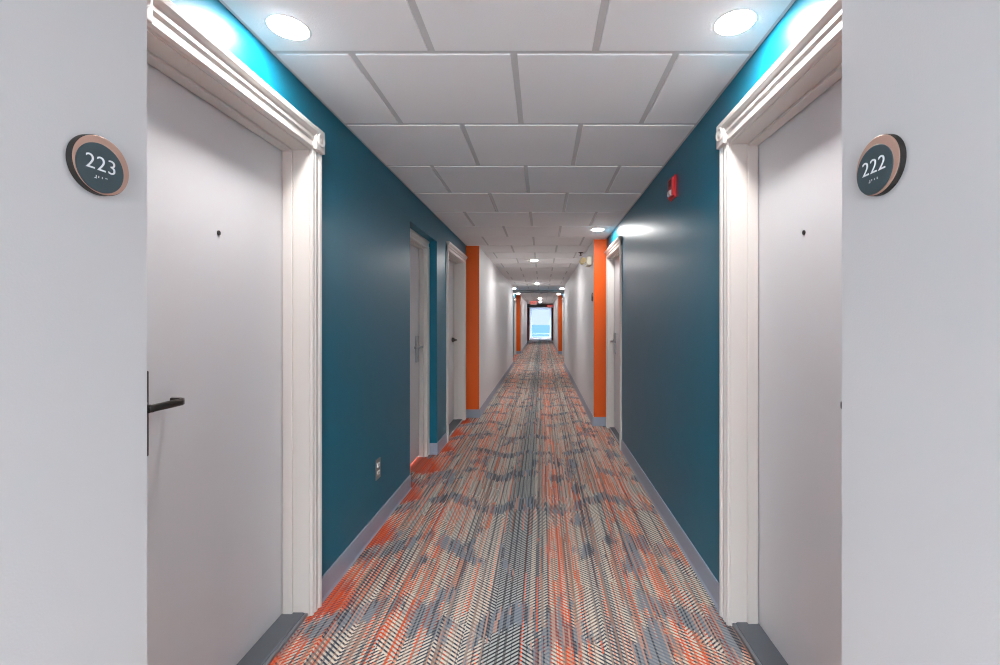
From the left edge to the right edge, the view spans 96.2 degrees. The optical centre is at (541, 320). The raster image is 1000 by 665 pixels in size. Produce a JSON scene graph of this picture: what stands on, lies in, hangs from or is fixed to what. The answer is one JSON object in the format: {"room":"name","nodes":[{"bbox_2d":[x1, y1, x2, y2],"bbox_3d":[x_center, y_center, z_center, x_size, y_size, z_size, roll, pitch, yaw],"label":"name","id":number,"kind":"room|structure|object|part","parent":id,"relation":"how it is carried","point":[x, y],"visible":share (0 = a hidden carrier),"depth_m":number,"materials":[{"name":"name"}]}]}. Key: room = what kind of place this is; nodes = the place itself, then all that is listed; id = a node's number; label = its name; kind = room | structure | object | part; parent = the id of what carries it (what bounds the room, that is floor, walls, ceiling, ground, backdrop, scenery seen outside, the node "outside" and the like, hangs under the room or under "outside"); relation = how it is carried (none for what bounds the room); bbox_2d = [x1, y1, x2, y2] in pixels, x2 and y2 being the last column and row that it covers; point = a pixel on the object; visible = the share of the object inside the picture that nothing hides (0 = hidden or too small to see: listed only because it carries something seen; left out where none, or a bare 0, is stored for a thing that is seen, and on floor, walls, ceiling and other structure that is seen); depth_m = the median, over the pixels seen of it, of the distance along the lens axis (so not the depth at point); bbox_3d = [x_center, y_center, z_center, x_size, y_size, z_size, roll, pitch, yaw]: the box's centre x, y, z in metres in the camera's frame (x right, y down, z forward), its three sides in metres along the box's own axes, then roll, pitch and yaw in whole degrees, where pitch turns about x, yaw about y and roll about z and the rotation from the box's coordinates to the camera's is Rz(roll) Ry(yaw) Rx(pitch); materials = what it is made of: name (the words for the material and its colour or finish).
{"room":"hotel corridor","nodes":[
{"label":"hotel corridor","id":0,"kind":"room"},
{"bbox_2d":[0,0,146,664],"bbox_3d":[-1.048,0.138,0.172,0.425,2.295,1.545,0,0,0],"label":"wall","id":1,"kind":"structure","parent":0,"point":[73,259],"depth_m":0.79,"materials":[{"name":"white paint"}]},
{"bbox_2d":[65,134,128,195],"bbox_3d":[-0.828,-0.291,0.838,0.014,0.110,0.110,0,0,0],"label":"room sign","id":2,"kind":"object","parent":1,"relation":"attached to","point":[95,163],"visible":1,"depth_m":0.83,"materials":[{"name":"black plastic"}]},
{"bbox_3d":[-0.823,-0.285,0.833,0.002,0.090,0.090,0,0,0],"label":"number plate","id":3,"kind":"part","parent":2,"relation":"part of","materials":[{"name":"plastic"}]},
{"bbox_2d":[171,0,465,575],"bbox_3d":[-1.137,0.138,3.447,0.247,2.295,5.005,0,0,0],"label":"wall","id":4,"kind":"structure","parent":0,"point":[368,214],"depth_m":2.48,"materials":[{"name":"teal paint"}]},
{"bbox_2d":[147,0,324,664],"bbox_3d":[-1.078,0.217,1.538,0.208,2.136,0.973,0,0,0],"label":"door","id":5,"kind":"structure","parent":4,"relation":"in","point":[234,169],"depth_m":1.59,"materials":[{"name":"white paint"}]},
{"bbox_3d":[-1.119,0.261,1.225,0.019,0.242,0.076,0,0,0],"label":"handle","id":6,"kind":"part","parent":5,"relation":"part of","materials":[{"name":"brown metal"}]},
{"bbox_3d":[-1.088,0.240,1.272,0.046,0.052,0.147,0,0,0],"label":"lever","id":7,"kind":"part","parent":5,"relation":"part of","materials":[{"name":"brown metal"}]},
{"bbox_3d":[-0.994,-0.797,1.538,0.038,0.096,0.823,0,0,0],"label":"head casing","id":8,"kind":"part","parent":5,"relation":"part of","materials":[{"name":"white paint"}]},
{"bbox_3d":[-1.002,0.266,1.984,0.021,2.038,0.072,0,0,0],"label":"casing","id":9,"kind":"part","parent":5,"relation":"part of","materials":[{"name":"white paint"}]},
{"bbox_2d":[375,457,380,480],"bbox_3d":[-1.009,0.910,2.755,0.008,0.124,0.076,0,0,0],"label":"wall outlet","id":10,"kind":"object","parent":4,"relation":"attached to","point":[378,461],"visible":1,"depth_m":2.75,"materials":[{"name":"grey plastic"}]},
{"bbox_2d":[322,432,446,602],"bbox_3d":[-1.048,1.231,3.373,0.099,0.108,2.705,0,0,0],"label":"baseboard","id":11,"kind":"structure","parent":4,"relation":"attached to","point":[335,573],"depth_m":2.55,"materials":[{"name":"grey plastic"}]},
{"bbox_2d":[410,228,429,463],"bbox_3d":[-1.151,0.261,3.870,0.135,2.049,0.876,0,0,0],"label":"door","id":12,"kind":"structure","parent":4,"relation":"in","point":[419,246],"depth_m":4.21,"materials":[{"name":"white paint"}]},
{"bbox_3d":[-1.155,0.261,4.139,0.019,0.242,0.076,0,0,0],"label":"handle","id":13,"kind":"part","parent":12,"relation":"part of","materials":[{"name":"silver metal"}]},
{"bbox_3d":[-1.125,0.240,4.091,0.046,0.052,0.147,0,0,0],"label":"lever","id":14,"kind":"part","parent":12,"relation":"part of","materials":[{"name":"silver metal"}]},
{"bbox_3d":[-1.091,-0.728,3.870,0.014,0.072,0.876,0,0,0],"label":"head casing","id":15,"kind":"part","parent":12,"relation":"part of","materials":[{"name":"white paint"}]},
{"bbox_3d":[-1.091,0.296,4.272,0.014,1.977,0.072,0,0,0],"label":"casing","id":16,"kind":"part","parent":12,"relation":"part of","materials":[{"name":"white paint"}]},
{"bbox_2d":[446,241,466,442],"bbox_3d":[-1.085,0.220,5.287,0.221,2.130,1.125,0,0,0],"label":"door","id":17,"kind":"structure","parent":4,"relation":"in","point":[455,259],"depth_m":5.76,"materials":[{"name":"white paint"}]},
{"bbox_3d":[-1.002,0.233,4.761,0.021,2.105,0.072,0,0,0],"label":"casing","id":18,"kind":"part","parent":17,"relation":"part of","materials":[{"name":"white paint"}]},
{"bbox_3d":[-0.994,-0.797,5.287,0.038,0.096,1.125,0,0,0],"label":"head casing","id":19,"kind":"part","parent":17,"relation":"part of","materials":[{"name":"white paint"}]},
{"bbox_3d":[-1.105,0.262,5.287,0.183,2.047,1.009,0,0,0],"label":"frame","id":20,"kind":"part","parent":17,"relation":"part of","materials":[{"name":"white paint"}]},
{"bbox_3d":[-1.002,0.233,5.814,0.021,2.105,0.072,0,0,0],"label":"casing","id":21,"kind":"part","parent":17,"relation":"part of","materials":[{"name":"white paint"}]},
{"bbox_2d":[466,245,512,408],"bbox_3d":[-1.048,0.138,9.425,0.425,2.295,6.950,0,0,0],"label":"wall","id":22,"kind":"structure","parent":0,"point":[489,294],"depth_m":6.49,"materials":[{"name":"white paint"}]},
{"bbox_2d":[466,363,513,417],"bbox_3d":[-0.917,1.231,9.418,0.192,0.108,6.964,0,0,0],"label":"baseboard","id":23,"kind":"structure","parent":22,"relation":"attached to","point":[470,413],"depth_m":6.56,"materials":[{"name":"grey plastic"}]},
{"bbox_2d":[219,0,795,303],"bbox_3d":[-0.100,-1.060,16.009,2.320,0.120,37.182,0,0,0],"label":"ceiling","id":24,"kind":"structure","parent":0,"point":[528,128],"depth_m":1.94,"materials":[{"name":"grey tile"}]},
{"bbox_2d":[265,14,311,40],"bbox_3d":[-0.865,-0.999,1.526,0.140,0.005,0.140,0,0,0],"label":"recessed light","id":25,"kind":"object","parent":24,"relation":"in","point":[285,26],"visible":1,"depth_m":1.52,"materials":[{"name":"white plastic"}]},
{"bbox_2d":[713,8,757,35],"bbox_3d":[0.648,-0.999,1.500,0.140,0.005,0.140,0,0,0],"label":"recessed light","id":26,"kind":"object","parent":24,"relation":"in","point":[738,21],"visible":1,"depth_m":1.49,"materials":[{"name":"white glass"}]},
{"bbox_2d":[269,338,756,664],"bbox_3d":[-0.100,1.345,16.050,2.320,0.120,37.100,0,0,0],"label":"floor","id":27,"kind":"structure","parent":0,"point":[530,537],"depth_m":2.32,"materials":[{"name":"carpet"}]},
{"bbox_2d":[513,293,515,356],"bbox_3d":[-1.137,0.138,15.200,0.247,2.295,4.600,0,0,0],"label":"wall","id":28,"kind":"structure","parent":0,"point":[514,295],"depth_m":15.89,"materials":[{"name":"teal paint"}]},
{"bbox_2d":[514,298,516,356],"bbox_3d":[-1.085,0.220,16.675,0.221,2.130,1.100,0,0,0],"label":"door","id":29,"kind":"structure","parent":28,"relation":"in","point":[515,299],"depth_m":16.13,"materials":[{"name":"white paint"}]},
{"bbox_3d":[-1.002,0.233,16.161,0.021,2.105,0.072,0,0,0],"label":"casing","id":30,"kind":"part","parent":29,"relation":"part of","materials":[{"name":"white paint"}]},
{"bbox_3d":[-1.105,0.262,16.675,0.183,2.047,0.984,0,0,0],"label":"frame","id":31,"kind":"part","parent":29,"relation":"part of","materials":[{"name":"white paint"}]},
{"bbox_2d":[516,295,526,350],"bbox_3d":[-1.048,0.138,21.350,0.425,2.295,7.700,0,0,0],"label":"wall","id":32,"kind":"structure","parent":0,"point":[521,304],"depth_m":18.21,"materials":[{"name":"white paint"}]},
{"bbox_2d":[516,343,526,353],"bbox_3d":[-0.917,1.231,21.343,0.192,0.108,7.714,0,0,0],"label":"baseboard","id":33,"kind":"structure","parent":32,"relation":"attached to","point":[521,351],"depth_m":18.04,"materials":[{"name":"grey plastic"}]},
{"bbox_2d":[527,308,530,339],"bbox_3d":[-1.048,0.138,31.950,0.425,2.295,4.900,0,0,0],"label":"wall","id":34,"kind":"structure","parent":0,"point":[528,309],"depth_m":29.50,"materials":[{"name":"white paint"}]},
{"bbox_2d":[531,308,549,337],"bbox_3d":[-0.101,0.142,34.440,1.469,2.285,0.080,0,0,0],"label":"window","id":35,"kind":"structure","parent":34,"relation":"in","point":[531,308],"depth_m":34.40,"materials":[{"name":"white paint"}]},
{"bbox_2d":[513,290,563,292],"bbox_3d":[-0.109,-0.966,14.585,1.808,0.078,0.330,0,0,0],"label":"wall","id":36,"kind":"structure","parent":0,"point":[514,291],"depth_m":14.42,"materials":[{"name":"grey paint"}]},
{"bbox_2d":[527,304,552,307],"bbox_3d":[-0.109,-0.902,26.600,1.808,0.205,0.200,0,0,0],"label":"wall","id":37,"kind":"structure","parent":0,"point":[528,305],"depth_m":26.50,"materials":[{"name":"grey paint"}]},
{"bbox_2d":[550,308,552,339],"bbox_3d":[0.847,0.138,31.950,0.426,2.295,4.900,0,0,0],"label":"wall","id":38,"kind":"structure","parent":0,"point":[551,309],"depth_m":29.83,"materials":[{"name":"white paint"}]},
{"bbox_2d":[553,295,561,350],"bbox_3d":[0.847,0.138,21.350,0.426,2.295,7.700,0,0,0],"label":"wall","id":39,"kind":"structure","parent":0,"point":[557,305],"depth_m":18.28,"materials":[{"name":"white paint"}]},
{"bbox_2d":[564,239,606,416],"bbox_3d":[0.847,0.138,9.115,0.426,2.295,7.270,0,0,0],"label":"wall","id":40,"kind":"structure","parent":0,"point":[584,318],"depth_m":6.09,"materials":[{"name":"white paint"}]},
{"bbox_2d":[564,363,605,425],"bbox_3d":[0.708,1.231,9.108,0.175,0.108,7.284,0,0,0],"label":"baseboard","id":41,"kind":"structure","parent":40,"relation":"attached to","point":[595,421],"depth_m":6.15,"materials":[{"name":"grey plastic"}]},
{"bbox_2d":[579,256,590,266],"bbox_3d":[0.567,-0.775,5.863,0.142,0.110,0.267,0,0,0],"label":"emergency light","id":42,"kind":"object","parent":40,"relation":"attached to","point":[587,260],"visible":1,"depth_m":5.75,"materials":[{"name":"beige plastic"}]},
{"bbox_2d":[607,0,830,581],"bbox_3d":[0.927,0.138,3.212,0.265,2.295,4.535,0,0,0],"label":"wall","id":43,"kind":"structure","parent":0,"point":[670,249],"depth_m":2.51,"materials":[{"name":"teal paint"}]},
{"bbox_2d":[604,236,621,449],"bbox_3d":[0.839,0.220,4.933,0.163,2.130,0.975,0,0,0],"label":"door","id":44,"kind":"structure","parent":43,"relation":"in","point":[613,253],"depth_m":5.26,"materials":[{"name":"white paint"}]},
{"bbox_3d":[0.784,0.233,5.384,0.021,2.105,0.072,0,0,0],"label":"casing","id":45,"kind":"part","parent":44,"relation":"part of","materials":[{"name":"white paint"}]},
{"bbox_3d":[0.776,-0.797,4.933,0.038,0.096,0.975,0,0,0],"label":"head casing","id":46,"kind":"part","parent":44,"relation":"part of","materials":[{"name":"white paint"}]},
{"bbox_3d":[0.858,0.262,4.933,0.125,2.047,0.859,0,0,0],"label":"frame","id":47,"kind":"part","parent":44,"relation":"part of","materials":[{"name":"white paint"}]},
{"bbox_3d":[0.857,0.261,5.250,0.019,0.242,0.076,0,0,0],"label":"handle","id":48,"kind":"part","parent":44,"relation":"part of","materials":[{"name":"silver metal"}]},
{"bbox_3d":[0.784,0.233,4.481,0.021,2.105,0.072,0,0,0],"label":"casing","id":49,"kind":"part","parent":44,"relation":"part of","materials":[{"name":"white paint"}]},
{"bbox_2d":[621,439,718,610],"bbox_3d":[0.788,1.231,3.201,0.014,0.108,2.488,0,0,0],"label":"baseboard","id":50,"kind":"structure","parent":43,"relation":"attached to","point":[706,577],"depth_m":2.56,"materials":[{"name":"grey plastic"}]},
{"bbox_2d":[667,174,676,200],"bbox_3d":[0.777,-0.800,2.690,0.036,0.132,0.112,0,0,0],"label":"fire alarm","id":51,"kind":"object","parent":43,"relation":"attached to","point":[672,183],"visible":1,"depth_m":2.65,"materials":[{"name":"red plastic"}]},
{"bbox_2d":[716,0,841,664],"bbox_3d":[0.860,0.217,1.475,0.208,2.136,0.972,0,0,0],"label":"door","id":52,"kind":"structure","parent":43,"relation":"in","point":[779,147],"depth_m":1.66,"materials":[{"name":"white paint"}]},
{"bbox_3d":[0.784,0.266,1.921,0.021,2.038,0.072,0,0,0],"label":"casing","id":53,"kind":"part","parent":52,"relation":"part of","materials":[{"name":"white paint"}]},
{"bbox_3d":[0.776,-0.797,1.475,0.038,0.096,0.822,0,0,0],"label":"head casing","id":54,"kind":"part","parent":52,"relation":"part of","materials":[{"name":"white paint"}]},
{"bbox_2d":[842,0,999,664],"bbox_3d":[0.847,0.138,0.172,0.426,2.295,1.545,0,0,0],"label":"wall","id":55,"kind":"structure","parent":0,"point":[921,257],"depth_m":0.75,"materials":[{"name":"white paint"}]},
{"bbox_2d":[856,134,906,195],"bbox_3d":[0.627,-0.289,0.832,0.014,0.110,0.110,0,0,0],"label":"room sign","id":56,"kind":"object","parent":55,"relation":"attached to","point":[882,162],"visible":1,"depth_m":0.82,"materials":[{"name":"black plastic"}]},
{"bbox_3d":[0.622,-0.283,0.837,0.002,0.090,0.090,0,0,0],"label":"number plate","id":57,"kind":"part","parent":56,"relation":"part of","materials":[{"name":"plastic"}]},
{"bbox_3d":[0.928,0.137,15.125,0.265,2.295,4.750,0,0,0],"label":"wall","id":58,"kind":"structure","parent":0,"visible":0},
{"bbox_2d":[562,298,563,354],"bbox_3d":[0.877,0.220,16.625,0.240,2.130,1.100,0,0,0],"label":"door","id":59,"kind":"structure","parent":58,"relation":"in","point":[562,298],"depth_m":17.10,"materials":[{"name":"white paint"}]},
{"bbox_3d":[0.784,0.233,17.139,0.021,2.105,0.072,0,0,0],"label":"casing","id":60,"kind":"part","parent":59,"relation":"part of","materials":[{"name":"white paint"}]},
{"bbox_3d":[0.896,0.262,16.625,0.202,2.047,0.984,0,0,0],"label":"frame","id":61,"kind":"part","parent":59,"relation":"part of","materials":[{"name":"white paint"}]},
{"label":"outside","id":62,"kind":"structure","parent":0,"visible":0},
{"bbox_2d":[532,325,549,336],"bbox_3d":[0.000,4.785,277.350,240.000,0.200,485.300,0,0,0],"label":"ground","id":63,"kind":"structure","parent":62,"point":[537,330],"depth_m":209.96,"materials":[{"name":"blue"}]}
]}

